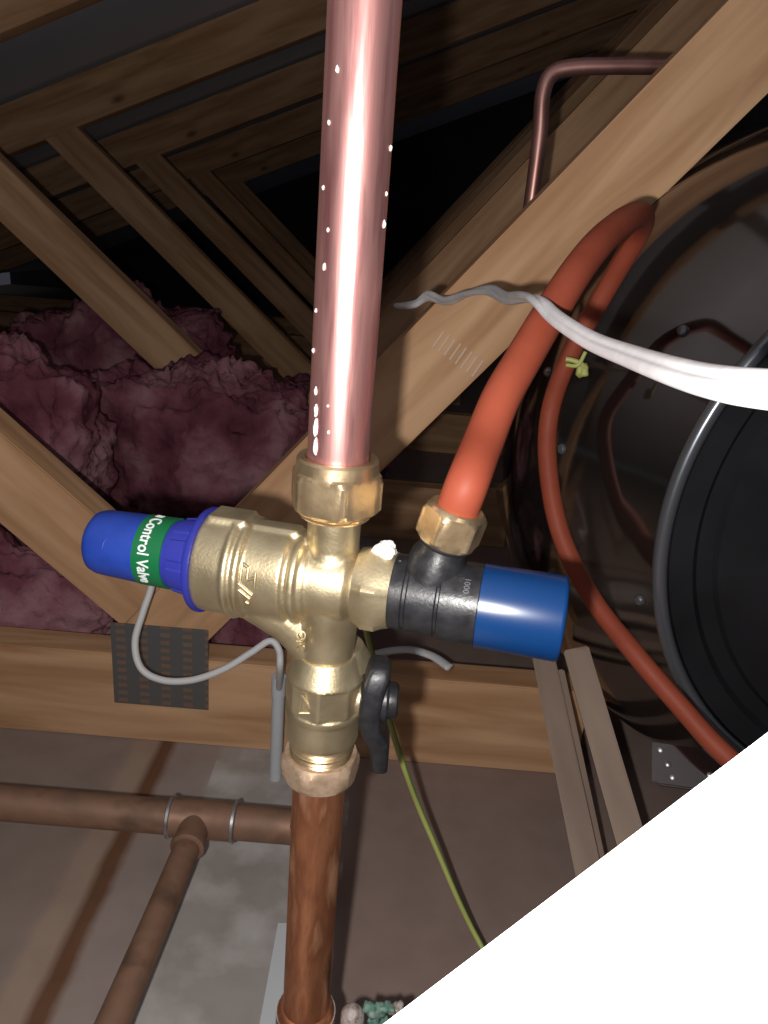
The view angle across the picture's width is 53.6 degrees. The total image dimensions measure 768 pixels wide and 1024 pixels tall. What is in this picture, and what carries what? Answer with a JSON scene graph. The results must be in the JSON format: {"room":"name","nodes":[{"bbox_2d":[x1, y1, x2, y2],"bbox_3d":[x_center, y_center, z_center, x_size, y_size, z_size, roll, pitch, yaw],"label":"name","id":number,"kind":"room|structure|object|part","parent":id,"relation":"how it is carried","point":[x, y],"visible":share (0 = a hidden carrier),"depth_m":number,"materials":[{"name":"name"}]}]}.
{"room":"attic","nodes":[
{"label":"attic","id":0,"kind":"room"},
{"bbox_2d":[0,0,593,272],"bbox_3d":[-0.455,-1.175,2.035,3.500,1.490,5.800,5,20,0],"label":"batten","id":1,"kind":"structure","parent":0,"point":[102,32],"depth_m":1.67,"materials":[{"name":"brown wood"}]},
{"bbox_2d":[0,284,690,1023],"bbox_3d":[0.025,-0.306,2.336,5.200,0.020,5.800,5,20,0],"label":"ceiling","id":2,"kind":"structure","parent":0,"point":[73,901],"depth_m":0.63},
{"bbox_2d":[0,331,118,547],"bbox_3d":[-0.504,-0.060,0.985,0.294,0.357,0.170,5,20,0],"label":"insulation batt","id":3,"kind":"object","parent":2,"relation":"on","point":[59,407],"visible":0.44,"depth_m":0.91,"materials":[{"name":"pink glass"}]},
{"bbox_2d":[0,527,118,634],"bbox_3d":[-0.435,0.096,0.851,0.285,0.168,0.116,5,20,0],"label":"insulation batt","id":4,"kind":"object","parent":2,"relation":"on","point":[33,594],"visible":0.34,"depth_m":0.81,"materials":[{"name":"pink glass"}]},
{"bbox_2d":[7,274,237,373],"bbox_3d":[-0.488,-0.249,1.436,0.450,0.406,0.220,5,20,0],"label":"insulation batt","id":5,"kind":"object","parent":2,"relation":"on","point":[78,339],"visible":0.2,"depth_m":1.34,"materials":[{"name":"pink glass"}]},
{"bbox_2d":[0,784,291,858],"bbox_3d":[-0.391,0.242,0.576,0.703,0.092,0.045,5,20,0],"label":"copper pipe","id":6,"kind":"object","parent":2,"relation":"on","point":[199,821],"visible":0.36,"depth_m":0.56,"materials":[{"name":"metal"}]},
{"bbox_2d":[94,839,199,1023],"bbox_3d":[-0.155,0.322,0.420,0.021,0.088,0.300,5,20,2],"label":"copper pipe","id":7,"kind":"object","parent":2,"relation":"on","point":[121,1002],"visible":1,"depth_m":0.47,"materials":[{"name":"brown metal"}]},
{"bbox_2d":[88,351,309,518],"bbox_3d":[-0.278,-0.079,1.147,0.424,0.316,0.177,5,20,0],"label":"insulation batt","id":8,"kind":"object","parent":2,"relation":"on","point":[196,434],"visible":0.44,"depth_m":1.07,"materials":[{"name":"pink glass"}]},
{"bbox_2d":[208,617,285,649],"bbox_3d":[-0.132,0.107,0.915,0.200,0.150,0.154,5,20,0],"label":"insulation batt","id":9,"kind":"object","parent":2,"relation":"on","point":[238,631],"visible":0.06,"depth_m":0.86,"materials":[{"name":"pink glass"}]},
{"bbox_2d":[260,923,286,1023],"bbox_3d":[-0.070,0.330,0.532,0.022,0.006,0.095,5,20,0],"label":"strip","id":10,"kind":"object","parent":2,"relation":"on","point":[274,988],"visible":0.67,"depth_m":0.53,"materials":[{"name":"white"}]},
{"bbox_2d":[270,673,285,781],"bbox_3d":[-0.101,0.204,0.715,0.013,0.114,0.013,5,20,0],"label":"conduit","id":11,"kind":"object","parent":2,"relation":"on","point":[278,697],"visible":0.82,"depth_m":0.71,"materials":[{"name":"white plastic"}]},
{"bbox_2d":[131,585,283,690],"bbox_3d":[-0.150,0.105,0.649,0.129,0.142,0.049,2,20,-7],"label":"cable","id":12,"kind":"object","parent":11,"relation":"attached to","point":[138,663],"visible":0.95,"depth_m":0.64,"materials":[{"name":"white plastic"}]},
{"bbox_2d":[277,789,344,1023],"bbox_3d":[-0.038,0.241,0.365,0.028,0.292,0.028,-14,27,-42],"label":"copper pipe","id":13,"kind":"object","parent":2,"relation":"on","point":[316,823],"visible":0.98,"depth_m":0.33,"materials":[{"name":"brown metal"}]},
{"bbox_2d":[280,635,398,797],"bbox_3d":[-0.018,0.082,0.309,0.046,0.060,0.036,5,20,0],"label":"valve","id":14,"kind":"object","parent":13,"relation":"attached to","point":[326,707],"visible":0.86,"depth_m":0.30,"materials":[{"name":"gold metal"}]},
{"bbox_2d":[81,448,399,665],"bbox_3d":[-0.055,0.015,0.291,0.123,0.086,0.041,8,20,10],"label":"control valve","id":15,"kind":"object","parent":14,"relation":"on","point":[311,589],"visible":0.98,"depth_m":0.28,"materials":[{"name":"gold metal"}]},
{"bbox_2d":[307,0,402,466],"bbox_3d":[0.004,-0.260,0.182,0.022,0.538,0.022,5,20,0],"label":"copper pipe","id":16,"kind":"object","parent":15,"relation":"attached to","point":[362,42],"visible":1,"depth_m":0.23,"materials":[{"name":"metal"}]},
{"bbox_2d":[386,495,569,661],"bbox_3d":[0.034,0.023,0.273,0.063,0.054,0.031,9,20,10],"label":"valve","id":17,"kind":"object","parent":15,"relation":"attached to","point":[434,590],"visible":1,"depth_m":0.26,"materials":[{"name":"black plastic"}]},
{"bbox_2d":[438,201,738,766],"bbox_3d":[0.102,0.025,0.393,0.282,0.357,0.268,-13,26,-39],"label":"pipe","id":18,"kind":"object","parent":17,"relation":"attached to","point":[470,474],"visible":0.92,"depth_m":0.38,"materials":[{"name":"orange plastic"}]},
{"bbox_2d":[565,351,588,378],"bbox_3d":[0.130,-0.099,0.511,0.017,0.019,0.008,5,20,0],"label":"tie","id":19,"kind":"object","parent":18,"relation":"attached to","point":[581,367],"visible":1,"depth_m":0.51,"materials":[{"name":"yellow plastic"}]},
{"bbox_2d":[393,285,767,409],"bbox_3d":[0.054,-0.092,0.361,0.041,0.047,0.568,2,20,-6],"label":"cable","id":20,"kind":"object","parent":18,"relation":"attached to","point":[747,387],"visible":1,"depth_m":0.18,"materials":[{"name":"white plastic"}]},
{"bbox_3d":[-0.004,0.082,0.305,0.014,0.050,0.021,5,20,0],"label":"lever","id":21,"kind":"part","parent":14,"relation":"part of","materials":[{"name":"black plastic"}]},
{"bbox_2d":[275,994,403,1023],"bbox_3d":[-0.014,0.247,0.367,0.076,0.028,0.028,5,20,0],"label":"pipe fitting","id":22,"kind":"object","parent":13,"relation":"attached to","point":[351,1013],"visible":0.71,"depth_m":0.36,"materials":[{"name":"metal"}]},
{"bbox_3d":[-0.015,0.248,0.364,0.018,0.028,0.014,5,20,0],"label":"screw post","id":23,"kind":"part","parent":22,"relation":"part of","materials":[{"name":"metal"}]},
{"bbox_2d":[0,12,634,335],"bbox_3d":[-0.300,-1.532,3.345,3.085,1.535,0.037,5,20,0],"label":"roof truss","id":24,"kind":"object","parent":2,"relation":"on","point":[233,176],"visible":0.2,"depth_m":3.33,"materials":[{"name":"brown wood"}]},
{"bbox_2d":[0,0,651,360],"bbox_3d":[-0.317,-1.327,2.781,3.085,1.535,0.037,5,20,0],"label":"roof truss","id":25,"kind":"object","parent":2,"relation":"on","point":[197,164],"visible":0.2,"depth_m":2.75,"materials":[{"name":"brown wood"}]},
{"bbox_2d":[282,373,393,478],"bbox_3d":[-0.126,-0.158,1.521,0.303,0.232,0.268,5,20,0],"label":"insulation batt","id":26,"kind":"object","parent":2,"relation":"on","point":[387,470],"visible":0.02,"depth_m":1.54,"materials":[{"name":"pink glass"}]},
{"bbox_2d":[0,0,676,453],"bbox_3d":[-0.351,-0.918,1.653,3.085,1.535,0.037,5,20,0],"label":"roof truss","id":27,"kind":"object","parent":2,"relation":"on","point":[57,114],"visible":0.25,"depth_m":1.67,"materials":[{"name":"brown wood"}]},
{"bbox_2d":[20,0,659,404],"bbox_3d":[-0.334,-1.123,2.217,3.085,1.535,0.037,5,20,0],"label":"roof truss","id":28,"kind":"object","parent":2,"relation":"on","point":[145,145],"visible":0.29,"depth_m":2.21,"materials":[{"name":"brown wood"}]},
{"bbox_2d":[0,0,722,547],"bbox_3d":[-0.368,-0.714,1.089,3.085,1.535,0.037,5,20,0],"label":"roof truss","id":29,"kind":"object","parent":2,"relation":"on","point":[25,211],"visible":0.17,"depth_m":1.18,"materials":[{"name":"brown wood"}]},
{"bbox_2d":[0,0,767,772],"bbox_3d":[-0.385,-0.509,0.526,3.085,1.535,0.037,5,20,0],"label":"roof truss","id":30,"kind":"object","parent":2,"relation":"on","point":[52,681],"visible":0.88,"depth_m":0.69,"materials":[{"name":"brown wood"}]},
{"bbox_3d":[-0.218,0.151,0.742,0.094,0.090,0.002,5,20,0],"label":"nail plate","id":31,"kind":"part","parent":30,"relation":"part of","materials":[{"name":"grey metal"}]},
{"bbox_2d":[375,646,453,670],"bbox_3d":[0.021,0.144,0.757,0.096,0.006,0.037,5,20,0],"label":"cable","id":32,"kind":"object","parent":30,"relation":"on","point":[436,658],"visible":0.79,"depth_m":0.76,"materials":[{"name":"white plastic"}]},
{"bbox_2d":[363,630,484,949],"bbox_3d":[0.030,0.162,0.472,0.120,0.300,0.051,5,20,0],"label":"cable","id":33,"kind":"object","parent":2,"relation":"on","point":[367,635],"visible":0.62,"depth_m":0.51,"materials":[{"name":"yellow plastic"}]},
{"bbox_2d":[506,536,516,567],"bbox_3d":[0.178,0.065,1.019,0.019,0.112,0.079,-3,21,-20],"label":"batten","id":34,"kind":"object","parent":2,"relation":"on","point":[512,561],"visible":0.08,"depth_m":1.02,"materials":[{"name":"brown wood"}]},
{"bbox_2d":[532,658,598,876],"bbox_3d":[0.145,0.219,0.584,0.020,0.131,0.224,2,20,-7],"label":"batten","id":35,"kind":"object","parent":2,"relation":"on","point":[583,848],"visible":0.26,"depth_m":0.59,"materials":[{"name":"brown wood"}]},
{"bbox_2d":[384,732,767,1023],"bbox_3d":[0.065,0.243,0.136,0.152,0.462,0.178,0,21,-13],"label":"board","id":36,"kind":"object","parent":2,"relation":"on","point":[670,925],"visible":1,"depth_m":0.15,"materials":[{"name":"white"}]},
{"bbox_2d":[558,669,604,859],"bbox_3d":[0.159,0.218,0.604,0.010,0.114,0.173,2,20,-8],"label":"batten","id":37,"kind":"object","parent":2,"relation":"on","point":[563,681],"visible":0.48,"depth_m":0.61,"materials":[{"name":"brown wood"}]},
{"bbox_2d":[564,646,641,845],"bbox_3d":[0.161,0.191,0.531,0.021,0.123,0.187,1,20,-11],"label":"batten","id":38,"kind":"object","parent":2,"relation":"on","point":[620,804],"visible":0.6,"depth_m":0.54,"materials":[{"name":"brown wood"}]},
{"bbox_2d":[494,122,767,789],"bbox_3d":[0.414,-0.022,0.646,0.608,0.608,0.451,5,20,0],"label":"water tank","id":39,"kind":"object","parent":2,"relation":"on","point":[664,488],"visible":0.7,"depth_m":0.54,"materials":[{"name":"metal"}]},
{"bbox_2d":[523,57,667,207],"bbox_3d":[0.238,-0.308,0.658,0.226,0.166,0.013,5,20,0],"label":"copper pipe","id":40,"kind":"object","parent":39,"relation":"attached to","point":[584,66],"visible":0.7,"depth_m":0.64,"materials":[{"name":"brown metal"}]},
{"bbox_3d":[0.410,0.025,0.516,0.428,0.428,0.016,5,20,0],"label":"plate","id":41,"kind":"part","parent":39,"relation":"part of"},
{"bbox_2d":[10,77,767,308],"bbox_3d":[0.223,-2.708,4.571,5.200,3.020,0.050,5,20,0],"label":"wall","id":42,"kind":"structure","parent":0,"point":[430,169],"depth_m":4.82,"materials":[{"name":"black"}]}
]}

